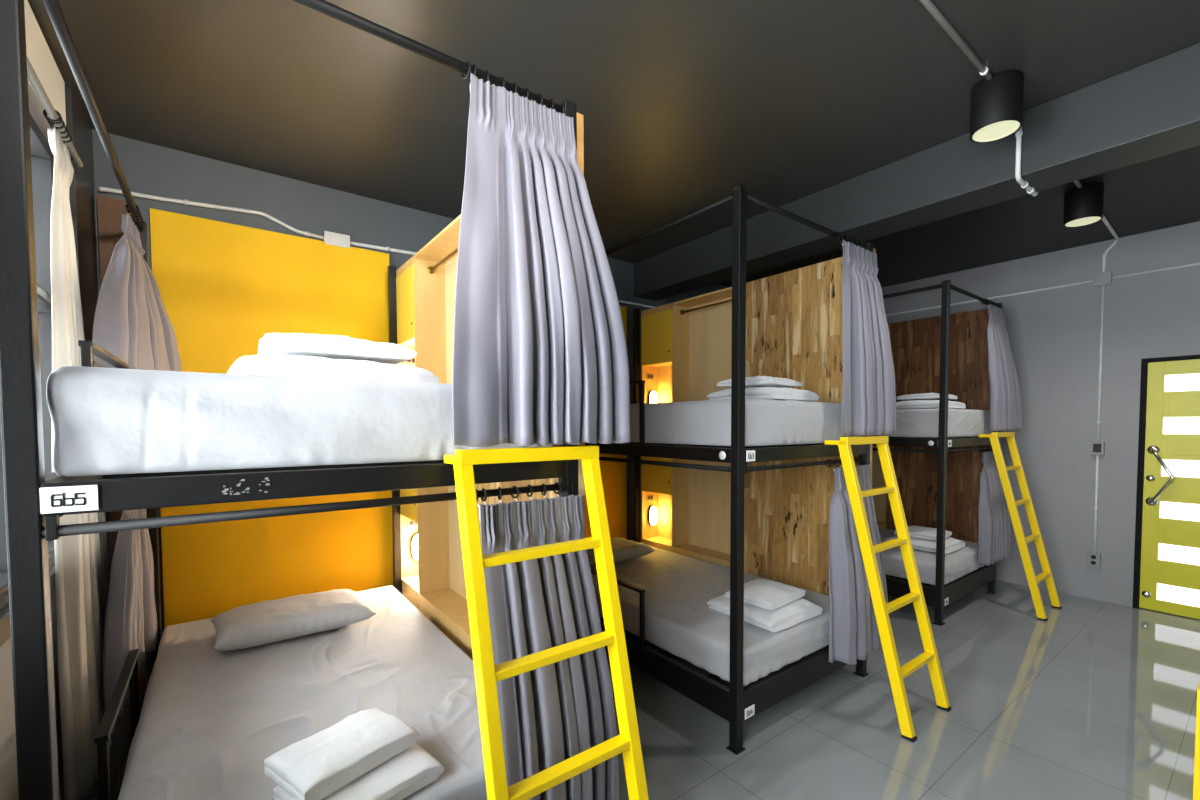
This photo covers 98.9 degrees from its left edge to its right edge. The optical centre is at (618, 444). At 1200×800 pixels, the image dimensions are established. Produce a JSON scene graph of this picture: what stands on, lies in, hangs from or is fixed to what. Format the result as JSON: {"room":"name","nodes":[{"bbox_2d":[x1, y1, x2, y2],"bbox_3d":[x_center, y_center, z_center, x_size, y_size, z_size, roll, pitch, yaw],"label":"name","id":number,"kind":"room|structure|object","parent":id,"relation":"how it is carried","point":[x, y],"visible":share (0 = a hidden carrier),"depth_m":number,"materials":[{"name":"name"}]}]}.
{"room":"dormitory","nodes":[
{"label":"dormitory","id":0,"kind":"room"},
{"bbox_2d":[0,81,63,799],"bbox_3d":[-1.173,-0.032,0.544,0.150,3.008,5.235,-2,3,-38],"label":"wall","id":1,"kind":"structure","parent":0,"point":[8,756],"depth_m":1.55,"materials":[{"name":"grey paint"}]},
{"bbox_2d":[0,112,55,646],"bbox_3d":[-1.988,-0.318,1.653,0.140,1.740,1.260,-2,3,-38],"label":"window","id":2,"kind":"structure","parent":1,"relation":"in","point":[42,157],"depth_m":2.06,"materials":[{"name":"clear glass"}]},
{"bbox_2d":[24,0,65,129],"bbox_3d":[-1.082,-1.391,0.513,0.022,0.245,4.350,-2,3,-38],"label":"trim","id":3,"kind":"structure","parent":1,"relation":"attached to","point":[38,52],"depth_m":1.95,"materials":[{"name":"paint"}]},
{"bbox_2d":[27,57,82,166],"bbox_3d":[-1.636,-1.190,1.274,0.073,0.026,2.420,-2,3,-38],"label":"pole","id":4,"kind":"object","parent":1,"relation":"attached to","point":[33,78],"visible":0.5,"depth_m":1.82,"materials":[{"name":"grey metal"}]},
{"bbox_2d":[43,109,115,799],"bbox_3d":[-2.132,0.033,2.032,0.087,2.538,0.644,-2,3,-38],"label":"window curtain","id":5,"kind":"object","parent":4,"relation":"hanging from","point":[81,561],"visible":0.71,"depth_m":1.89,"materials":[{"name":"grey fabric"}]},
{"bbox_2d":[62,77,109,584],"bbox_3d":[-2.561,-0.102,2.479,0.040,3.008,0.475,-2,3,-38],"label":"curtain","id":6,"kind":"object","parent":1,"relation":"attached to","point":[81,190],"depth_m":2.40,"materials":[{"name":"grey fabric"}]},
{"bbox_2d":[92,129,728,678],"bbox_3d":[-0.264,-0.188,4.662,6.649,3.008,0.150,-2,3,-38],"label":"wall","id":7,"kind":"structure","parent":0,"point":[147,168],"depth_m":3.09,"materials":[{"name":"paint"}]},
{"bbox_2d":[97,187,323,239],"bbox_3d":[-2.272,-1.333,2.942,1.017,0.095,0.041,-2,3,-39],"label":"conduit pipe","id":8,"kind":"object","parent":7,"relation":"attached to","point":[103,189],"visible":1,"depth_m":2.90,"materials":[{"name":"white plastic"}]},
{"bbox_2d":[324,231,349,247],"bbox_3d":[-1.812,-1.308,3.292,0.146,0.081,0.043,-2,3,-38],"label":"junction box","id":9,"kind":"object","parent":7,"relation":"attached to","point":[331,238],"visible":1,"depth_m":3.27,"materials":[{"name":"white plastic"}]},
{"bbox_2d":[350,241,416,254],"bbox_3d":[-0.946,-1.328,3.979,2.071,0.101,0.030,-2,3,-38],"label":"conduit pipe","id":10,"kind":"object","parent":7,"relation":"attached to","point":[386,248],"visible":0.23,"depth_m":3.46,"materials":[{"name":"white plastic"}]},
{"bbox_2d":[618,300,654,307],"bbox_3d":[0.399,-1.330,5.027,1.100,0.018,0.018,-2,3,-38],"label":"conduit pipe","id":11,"kind":"object","parent":7,"relation":"attached to","point":[618,300],"visible":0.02,"depth_m":4.83,"materials":[{"name":"white plastic"}]},
{"bbox_2d":[634,42,1199,300],"bbox_3d":[1.857,-1.476,2.855,0.280,0.308,5.235,-2,3,-38],"label":"beam","id":12,"kind":"structure","parent":7,"relation":"attached to","point":[1150,110],"depth_m":2.69,"materials":[{"name":"grey paint"}]},
{"bbox_2d":[1015,127,1081,196],"bbox_3d":[2.345,-1.461,2.807,1.470,0.334,0.030,-2,3,-38],"label":"conduit pipe","id":13,"kind":"object","parent":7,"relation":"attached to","point":[1025,185],"visible":0.44,"depth_m":2.50,"materials":[{"name":"white plastic"}]},
{"bbox_2d":[28,0,1199,263],"bbox_3d":[0.295,-1.641,1.631,3.880,0.120,5.535,-2,3,-38],"label":"ceiling","id":14,"kind":"structure","parent":0,"point":[683,104],"depth_m":2.24,"materials":[{"name":"grey paint"}]},
{"bbox_2d":[919,0,991,79],"bbox_3d":[0.665,-1.564,1.494,2.392,0.030,0.030,-2,3,-38],"label":"conduit pipe","id":15,"kind":"object","parent":14,"relation":"attached to","point":[984,71],"visible":1,"depth_m":1.99,"materials":[{"name":"white plastic"}]},
{"bbox_2d":[970,69,1023,142],"bbox_3d":[1.686,-1.503,2.292,0.192,0.210,0.192,-2,3,-38],"label":"ceiling light","id":16,"kind":"object","parent":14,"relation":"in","point":[996,104],"visible":1,"depth_m":2.23,"materials":[{"name":"black metal"}]},
{"bbox_2d":[1063,182,1103,227],"bbox_3d":[3.004,-1.544,3.318,0.192,0.210,0.192,-2,3,-38],"label":"ceiling light","id":17,"kind":"object","parent":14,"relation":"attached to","point":[1083,206],"visible":1,"depth_m":3.26,"materials":[{"name":"black metal"}]},
{"bbox_2d":[84,574,1199,799],"bbox_3d":[1.393,1.441,2.598,6.649,0.100,5.535,-2,3,-38],"label":"floor","id":18,"kind":"structure","parent":0,"point":[1095,699],"depth_m":2.55,"materials":[{"name":"grey tile"}]},
{"bbox_2d":[97,195,144,707],"bbox_3d":[-2.605,0.065,2.688,0.110,2.660,0.020,-2,3,-38],"label":"board","id":19,"kind":"object","parent":18,"relation":"on","point":[110,210],"visible":0.24,"depth_m":2.63,"materials":[{"name":"brown wood"}]},
{"bbox_2d":[150,208,392,627],"bbox_3d":[-2.038,0.048,3.169,1.205,2.655,0.022,-2,3,-38],"label":"wall panel","id":20,"kind":"object","parent":18,"relation":"on","point":[222,286],"visible":0.44,"depth_m":3.06,"materials":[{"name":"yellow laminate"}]},
{"bbox_2d":[0,0,577,799],"bbox_3d":[-1.309,0.142,2.200,1.276,2.536,2.219,-2,3,-38],"label":"bunk bed","id":21,"kind":"object","parent":18,"relation":"on","point":[35,500],"visible":0.62,"depth_m":1.00,"materials":[{"name":"black paint"}]},
{"bbox_2d":[103,509,156,716],"bbox_3d":[-2.192,0.579,2.308,0.102,0.946,0.827,-2,3,-33],"label":"privacy curtain","id":22,"kind":"object","parent":21,"relation":"hanging from","point":[131,615],"visible":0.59,"depth_m":2.14,"materials":[{"name":"grey fabric"}]},
{"bbox_2d":[93,204,181,371],"bbox_3d":[-2.164,-0.673,2.318,0.191,0.888,0.785,-2,3,-33],"label":"privacy curtain","id":23,"kind":"object","parent":21,"relation":"hanging from","point":[132,323],"visible":0.9,"depth_m":2.28,"materials":[{"name":"grey fabric"}]},
{"bbox_2d":[46,366,556,475],"bbox_3d":[-1.300,-0.096,2.180,1.187,0.232,2.158,-2,3,-38],"label":"mattress","id":24,"kind":"object","parent":21,"relation":"on","point":[106,421],"visible":0.86,"depth_m":1.16,"materials":[{"name":"white fabric"}]},
{"bbox_2d":[227,354,438,382],"bbox_3d":[-0.937,-0.236,1.689,0.546,0.084,0.406,-2,3,-41],"label":"towel","id":25,"kind":"object","parent":24,"relation":"on","point":[261,364],"visible":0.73,"depth_m":1.51,"materials":[{"name":"white fabric"}]},
{"bbox_2d":[258,333,416,363],"bbox_3d":[-0.938,-0.319,1.710,0.419,0.072,0.322,-2,3,-39],"label":"towel","id":26,"kind":"object","parent":25,"relation":"on","point":[292,344],"visible":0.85,"depth_m":1.59,"materials":[{"name":"white fabric"}]},
{"bbox_2d":[118,586,486,799],"bbox_3d":[-1.299,1.046,2.221,1.168,0.186,2.150,-2,3,-38],"label":"mattress","id":27,"kind":"object","parent":21,"relation":"on","point":[209,722],"visible":0.62,"depth_m":1.95,"materials":[{"name":"white fabric"}]},
{"bbox_2d":[211,589,376,650],"bbox_3d":[-1.675,0.882,2.649,0.686,0.133,0.456,-2,3,-39],"label":"pillow","id":28,"kind":"object","parent":27,"relation":"on","point":[270,621],"visible":1,"depth_m":2.53,"materials":[{"name":"white fabric"}]},
{"bbox_2d":[273,743,443,799],"bbox_3d":[-0.738,0.950,1.472,0.272,0.073,0.362,2,3,39],"label":"towel","id":29,"kind":"object","parent":27,"relation":"on","point":[413,768],"visible":0.5,"depth_m":1.44,"materials":[{"name":"white fabric"}]},
{"bbox_2d":[264,708,419,799],"bbox_3d":[-0.793,0.872,1.491,0.232,0.073,0.334,1,3,34],"label":"towel","id":30,"kind":"object","parent":29,"relation":"on","point":[316,766],"visible":1,"depth_m":1.42,"materials":[{"name":"white fabric"}]},
{"bbox_2d":[472,112,584,659],"bbox_3d":[-0.416,0.102,2.099,0.026,2.400,0.948,-2,3,-38],"label":"partition panel","id":31,"kind":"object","parent":21,"relation":"attached to","point":[579,117],"depth_m":1.89,"materials":[{"name":"brown wood"}]},
{"bbox_2d":[452,62,629,446],"bbox_3d":[-0.237,-0.546,1.542,0.576,1.094,0.199,-2,3,-38],"label":"privacy curtain","id":32,"kind":"object","parent":21,"relation":"hanging from","point":[540,356],"visible":0.99,"depth_m":1.50,"materials":[{"name":"grey fabric"}]},
{"bbox_2d":[476,482,618,799],"bbox_3d":[-0.210,0.695,1.625,0.461,1.137,0.150,-2,3,-38],"label":"privacy curtain","id":33,"kind":"object","parent":21,"relation":"hanging from","point":[551,714],"visible":0.89,"depth_m":1.59,"materials":[{"name":"grey fabric"}]},
{"bbox_2d":[396,214,471,658],"bbox_3d":[-1.025,0.124,3.025,0.212,2.510,1.256,-2,3,-38],"label":"wooden partition","id":34,"kind":"object","parent":18,"relation":"on","point":[434,584],"visible":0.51,"depth_m":3.16,"materials":[{"name":"brown wood"}]},
{"bbox_2d":[402,339,414,346],"bbox_3d":[-1.285,-0.665,3.320,0.189,0.016,0.394,-2,3,-38],"label":"shelf","id":35,"kind":"object","parent":34,"relation":"attached to","point":[405,342],"depth_m":3.31,"materials":[{"name":"brown wood"}]},
{"bbox_2d":[405,357,414,364],"bbox_3d":[-1.407,-0.568,3.471,0.080,0.054,0.010,-2,3,-38],"label":"power socket","id":36,"kind":"object","parent":34,"relation":"attached to","point":[411,361],"visible":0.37,"depth_m":3.47,"materials":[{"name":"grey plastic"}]},
{"bbox_2d":[402,575,418,594],"bbox_3d":[-1.282,0.919,3.380,0.189,0.016,0.394,-2,3,-38],"label":"shelf","id":37,"kind":"object","parent":34,"relation":"attached to","point":[410,582],"depth_m":3.38,"materials":[{"name":"brown wood"}]},
{"bbox_2d":[408,519,417,526],"bbox_3d":[-1.405,0.537,3.513,0.080,0.054,0.010,-2,3,-38],"label":"power socket","id":38,"kind":"object","parent":34,"relation":"attached to","point":[411,523],"visible":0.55,"depth_m":3.50,"materials":[{"name":"grey plastic"}]},
{"bbox_2d":[410,532,417,560],"bbox_3d":[-1.368,0.707,3.513,0.100,0.196,0.065,-2,3,-38],"label":"wall lamp","id":39,"kind":"object","parent":34,"relation":"attached to","point":[414,540],"visible":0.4,"depth_m":3.49,"materials":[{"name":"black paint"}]},
{"bbox_2d":[420,588,470,638],"bbox_3d":[-0.901,0.936,2.891,0.189,0.016,0.814,-2,3,-38],"label":"shelf","id":40,"kind":"object","parent":34,"relation":"attached to","point":[451,605],"depth_m":2.95,"materials":[{"name":"brown wood"}]},
{"bbox_2d":[444,445,648,799],"bbox_3d":[-0.172,0.725,1.425,0.454,1.425,0.469,-2,3,-38],"label":"ladder","id":41,"kind":"object","parent":18,"relation":"on","point":[487,674],"visible":1,"depth_m":1.40,"materials":[{"name":"yellow metal"}]},
{"bbox_2d":[585,306,626,538],"bbox_3d":[-0.383,0.031,4.458,1.142,2.585,0.022,-2,3,-38],"label":"headboard","id":42,"kind":"object","parent":18,"relation":"on","point":[614,474],"visible":0.2,"depth_m":4.73,"materials":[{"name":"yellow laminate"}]},
{"bbox_2d":[641,287,731,567],"bbox_3d":[0.625,0.074,4.268,0.212,2.510,1.126,-2,3,-38],"label":"wooden partition","id":43,"kind":"object","parent":18,"relation":"on","point":[686,344],"visible":0.53,"depth_m":4.35,"materials":[{"name":"brown wood"}]},
{"bbox_2d":[647,494,652,500],"bbox_3d":[0.285,0.488,4.704,0.080,0.054,0.010,-2,3,-38],"label":"power socket","id":44,"kind":"object","parent":43,"relation":"attached to","point":[649,497],"visible":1,"depth_m":4.70,"materials":[{"name":"grey plastic"}]},
{"bbox_2d":[647,373,653,379],"bbox_3d":[0.283,-0.616,4.663,0.080,0.054,0.010,-2,3,-38],"label":"power socket","id":45,"kind":"object","parent":43,"relation":"attached to","point":[649,376],"visible":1,"depth_m":4.66,"materials":[{"name":"grey plastic"}]},
{"bbox_2d":[648,505,657,525],"bbox_3d":[0.322,0.659,4.704,0.100,0.196,0.065,-2,3,-38],"label":"wall lamp","id":46,"kind":"object","parent":43,"relation":"attached to","point":[652,510],"visible":1,"depth_m":4.68,"materials":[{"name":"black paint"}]},
{"bbox_2d":[648,390,657,402],"bbox_3d":[0.320,-0.396,4.665,0.100,0.196,0.065,-2,3,-38],"label":"wall lamp","id":47,"kind":"object","parent":43,"relation":"attached to","point":[652,395],"visible":0.5,"depth_m":4.64,"materials":[{"name":"white glass"}]},
{"bbox_2d":[642,536,671,547],"bbox_3d":[0.405,0.870,4.575,0.189,0.016,0.384,-2,3,-38],"label":"shelf","id":48,"kind":"object","parent":43,"relation":"attached to","point":[655,541],"depth_m":4.59,"materials":[{"name":"brown wood"}]},
{"bbox_2d":[647,362,671,366],"bbox_3d":[0.402,-0.714,4.516,0.189,0.016,0.384,-2,3,-38],"label":"shelf","id":49,"kind":"object","parent":43,"relation":"attached to","point":[649,364],"depth_m":4.54,"materials":[{"name":"brown wood"}]},
{"bbox_2d":[673,544,729,563],"bbox_3d":[0.746,0.886,4.138,0.189,0.016,0.694,-2,3,-38],"label":"shelf","id":50,"kind":"object","parent":43,"relation":"attached to","point":[699,551],"depth_m":4.18,"materials":[{"name":"brown wood"}]},
{"bbox_2d":[585,185,872,754],"bbox_3d":[0.347,0.091,3.486,1.213,2.536,2.151,-2,3,-38],"label":"bunk bed","id":51,"kind":"object","parent":18,"relation":"on","point":[735,703],"visible":0.58,"depth_m":2.47,"materials":[{"name":"black paint"}]},
{"bbox_2d":[590,546,829,686],"bbox_3d":[0.359,0.998,3.508,1.115,0.180,2.088,-2,3,-38],"label":"mattress","id":52,"kind":"object","parent":51,"relation":"on","point":[679,620],"visible":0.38,"depth_m":2.82,"materials":[{"name":"white fabric"}]},
{"bbox_2d":[586,538,655,565],"bbox_3d":[-0.080,0.833,4.019,0.626,0.123,0.426,-2,3,-41],"label":"pillow","id":53,"kind":"object","parent":52,"relation":"on","point":[623,549],"visible":0.56,"depth_m":3.93,"materials":[{"name":"white fabric"}]},
{"bbox_2d":[707,594,822,632],"bbox_3d":[0.809,0.889,2.862,0.465,0.084,0.449,-2,3,-37],"label":"towel","id":54,"kind":"object","parent":52,"relation":"on","point":[790,614],"visible":0.58,"depth_m":2.70,"materials":[{"name":"white fabric"}]},
{"bbox_2d":[725,579,805,610],"bbox_3d":[0.816,0.816,2.852,0.362,0.057,0.295,-2,3,-42],"label":"towel","id":55,"kind":"object","parent":54,"relation":"on","point":[770,595],"visible":0.85,"depth_m":2.77,"materials":[{"name":"white fabric"}]},
{"bbox_2d":[630,399,860,445],"bbox_3d":[0.355,-0.146,3.465,1.105,0.230,2.084,-2,3,-38],"label":"mattress","id":56,"kind":"object","parent":51,"relation":"on","point":[706,422],"visible":0.53,"depth_m":2.57,"materials":[{"name":"white fabric"}]},
{"bbox_2d":[706,386,818,401],"bbox_3d":[0.810,-0.282,2.896,0.485,0.078,0.426,-2,3,-41],"label":"towel","id":57,"kind":"object","parent":56,"relation":"on","point":[774,393],"visible":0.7,"depth_m":2.72,"materials":[{"name":"white fabric"}]},
{"bbox_2d":[716,376,802,387],"bbox_3d":[0.793,-0.350,2.882,0.337,0.053,0.372,2,3,43],"label":"towel","id":58,"kind":"object","parent":57,"relation":"on","point":[757,381],"visible":0.8,"depth_m":2.74,"materials":[{"name":"white fabric"}]},
{"bbox_2d":[744,248,875,655],"bbox_3d":[1.195,0.051,3.393,0.026,2.400,0.948,-2,3,-38],"label":"wall","id":59,"kind":"structure","parent":51,"relation":"attached to","point":[794,317],"depth_m":3.40,"materials":[{"name":"brown wood"}]},
{"bbox_2d":[826,457,887,664],"bbox_3d":[1.341,0.621,2.863,0.512,1.087,0.165,-2,3,-38],"label":"privacy curtain","id":60,"kind":"object","parent":51,"relation":"hanging from","point":[853,627],"visible":0.71,"depth_m":2.75,"materials":[{"name":"grey fabric"}]},
{"bbox_2d":[833,232,895,435],"bbox_3d":[1.348,-0.597,2.836,0.532,1.094,0.175,-2,3,-38],"label":"privacy curtain","id":61,"kind":"object","parent":51,"relation":"hanging from","point":[868,405],"visible":1,"depth_m":2.78,"materials":[{"name":"grey fabric"}]},
{"bbox_2d":[872,324,889,528],"bbox_3d":[2.470,0.015,5.737,0.212,2.510,1.126,-2,3,-38],"label":"storage cabinet","id":62,"kind":"object","parent":18,"relation":"on","point":[878,481],"visible":0.03,"depth_m":5.49,"materials":[{"name":"brown wood"}]},
{"bbox_2d":[877,521,883,525],"bbox_3d":[2.591,0.827,5.607,0.189,0.016,0.694,-2,3,-38],"label":"shelf","id":63,"kind":"object","parent":62,"relation":"attached to","point":[880,523],"depth_m":5.36,"materials":[{"name":"brown wood"}]},
{"bbox_2d":[825,436,950,742],"bbox_3d":[1.413,0.674,2.698,0.454,1.425,0.469,-2,3,-38],"label":"ladder","id":64,"kind":"object","parent":18,"relation":"on","point":[896,673],"visible":1,"depth_m":2.63,"materials":[{"name":"yellow metal"}]},
{"bbox_2d":[872,280,1002,625],"bbox_3d":[2.197,0.032,4.960,1.202,2.536,2.151,-2,3,-38],"label":"bunk bed","id":65,"kind":"object","parent":18,"relation":"on","point":[942,595],"visible":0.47,"depth_m":3.82,"materials":[{"name":"black paint"}]},
{"bbox_2d":[878,528,983,584],"bbox_3d":[2.208,0.934,4.981,1.093,0.189,2.083,-2,3,-38],"label":"mattress","id":66,"kind":"object","parent":65,"relation":"on","point":[960,562],"visible":0.1,"depth_m":4.09,"materials":[{"name":"white fabric"}]},
{"bbox_2d":[885,535,965,554],"bbox_3d":[2.617,0.821,4.383,0.465,0.087,0.464,-2,3,-38],"label":"towel","id":67,"kind":"object","parent":66,"relation":"on","point":[951,544],"visible":0.52,"depth_m":4.22,"materials":[{"name":"white fabric"}]},
{"bbox_2d":[894,526,951,539],"bbox_3d":[2.611,0.747,4.402,0.356,0.058,0.349,-2,3,-44],"label":"towel","id":68,"kind":"object","parent":67,"relation":"on","point":[928,533],"visible":0.63,"depth_m":4.30,"materials":[{"name":"white fabric"}]},
{"bbox_2d":[873,408,992,437],"bbox_3d":[2.205,-0.209,4.937,1.094,0.238,2.083,-2,3,-38],"label":"mattress","id":69,"kind":"object","parent":65,"relation":"on","point":[909,422],"visible":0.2,"depth_m":3.99,"materials":[{"name":"white fabric"}]},
{"bbox_2d":[896,400,965,409],"bbox_3d":[2.619,-0.340,4.381,0.446,0.076,0.467,-2,3,-38],"label":"towel","id":70,"kind":"object","parent":69,"relation":"on","point":[911,404],"visible":0.66,"depth_m":4.24,"materials":[{"name":"white fabric"}]},
{"bbox_2d":[897,393,957,400],"bbox_3d":[2.642,-0.411,4.397,0.360,0.053,0.374,-2,3,-44],"label":"towel","id":71,"kind":"object","parent":70,"relation":"on","point":[923,396],"visible":0.77,"depth_m":4.29,"materials":[{"name":"white fabric"}]},
{"bbox_2d":[886,306,1003,580],"bbox_3d":[3.040,-0.008,4.863,0.026,2.400,0.948,-2,3,-38],"label":"wall","id":72,"kind":"structure","parent":65,"relation":"attached to","point":[915,344],"depth_m":4.82,"materials":[{"name":"brown wood"}]},
{"bbox_2d":[978,446,1010,565],"bbox_3d":[3.198,0.506,4.372,0.557,0.977,0.119,-2,3,-36],"label":"privacy curtain","id":73,"kind":"object","parent":65,"relation":"hanging from","point":[994,532],"visible":0.91,"depth_m":4.26,"materials":[{"name":"grey fabric"}]},
{"bbox_2d":[981,298,1021,430],"bbox_3d":[3.252,-0.658,4.351,0.542,1.094,0.170,-2,3,-38],"label":"privacy curtain","id":74,"kind":"object","parent":65,"relation":"hanging from","point":[1005,396],"visible":0.99,"depth_m":4.24,"materials":[{"name":"grey fabric"}]},
{"bbox_2d":[979,432,1061,620],"bbox_3d":[3.262,0.615,4.171,0.454,1.425,0.469,-2,3,-38],"label":"ladder","id":75,"kind":"object","parent":18,"relation":"on","point":[1022,541],"visible":1,"depth_m":4.11,"materials":[{"name":"yellow metal"}]},
{"bbox_2d":[1193,682,1199,799],"bbox_3d":[2.221,1.123,1.692,0.414,0.600,0.408,-2,3,-38],"label":"ladder","id":76,"kind":"object","parent":18,"relation":"on","point":[1196,781],"visible":1,"depth_m":1.73,"materials":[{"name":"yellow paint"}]},
{"bbox_2d":[882,221,1199,606],"bbox_3d":[3.954,-0.192,4.535,0.150,3.008,5.235,-2,3,-38],"label":"wall","id":77,"kind":"structure","parent":0,"point":[1054,334],"depth_m":4.39,"materials":[{"name":"grey paint"}]},
{"bbox_2d":[717,145,1199,287],"bbox_3d":[2.918,-1.723,3.672,2.769,0.120,5.535,-2,3,-38],"label":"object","id":78,"kind":"structure","parent":77,"relation":"attached to","point":[1162,192],"depth_m":3.94,"materials":[{"name":"black paint"}]},
{"bbox_2d":[886,280,1093,315],"bbox_3d":[3.139,-1.409,5.391,0.018,0.018,2.775,-2,3,-38],"label":"conduit pipe","id":79,"kind":"object","parent":77,"relation":"attached to","point":[1091,280],"visible":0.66,"depth_m":4.79,"materials":[{"name":"white plastic"}]},
{"bbox_2d":[1087,552,1100,566],"bbox_3d":[4.019,0.975,4.340,0.042,0.114,0.084,-2,3,-38],"label":"power outlet","id":80,"kind":"object","parent":77,"relation":"attached to","point":[1093,559],"visible":1,"depth_m":4.33,"materials":[{"name":"grey plastic"}]},
{"bbox_2d":[1093,455,1098,552],"bbox_3d":[4.026,0.500,4.328,0.026,0.840,0.026,-2,3,-38],"label":"conduit pipe","id":81,"kind":"object","parent":77,"relation":"attached to","point":[1097,456],"visible":1,"depth_m":4.32,"materials":[{"name":"white plastic"}]},
{"bbox_2d":[1090,441,1104,454],"bbox_3d":[4.017,0.031,4.304,0.044,0.114,0.084,-2,3,-38],"label":"light switch","id":82,"kind":"object","parent":77,"relation":"attached to","point":[1097,447],"visible":1,"depth_m":4.29,"materials":[{"name":"grey plastic"}]},
{"bbox_2d":[1097,285,1104,440],"bbox_3d":[4.024,-0.669,4.284,0.026,1.300,0.026,-2,3,-38],"label":"conduit pipe","id":83,"kind":"object","parent":77,"relation":"attached to","point":[1103,286],"visible":1,"depth_m":4.28,"materials":[{"name":"white plastic"}]},
{"bbox_2d":[1094,271,1111,286],"bbox_3d":[4.012,-1.368,4.250,0.048,0.106,0.106,-2,3,-38],"label":"junction box","id":84,"kind":"object","parent":77,"relation":"attached to","point":[1103,278],"visible":1,"depth_m":4.23,"materials":[{"name":"grey plastic"}]},
{"bbox_2d":[1102,215,1118,271],"bbox_3d":[3.584,-1.529,3.792,1.297,0.277,0.104,-2,3,-43],"label":"conduit pipe","id":85,"kind":"object","parent":77,"relation":"attached to","point":[1104,219],"visible":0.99,"depth_m":4.19,"materials":[{"name":"white plastic"}]},
{"bbox_2d":[1112,262,1199,278],"bbox_3d":[4.619,-1.341,3.493,0.018,0.018,1.840,-2,3,-38],"label":"conduit pipe","id":86,"kind":"object","parent":77,"relation":"attached to","point":[1198,263],"visible":1,"depth_m":4.00,"materials":[{"name":"white plastic"}]},
{"bbox_2d":[1132,355,1199,618],"bbox_3d":[4.495,0.334,3.806,0.217,2.010,0.910,-2,3,-38],"label":"door","id":87,"kind":"structure","parent":77,"relation":"in","point":[1166,579],"depth_m":4.00,"materials":[{"name":"yellow paint"},{"name":"frosted white glass"},{"name":"matt black paint"}]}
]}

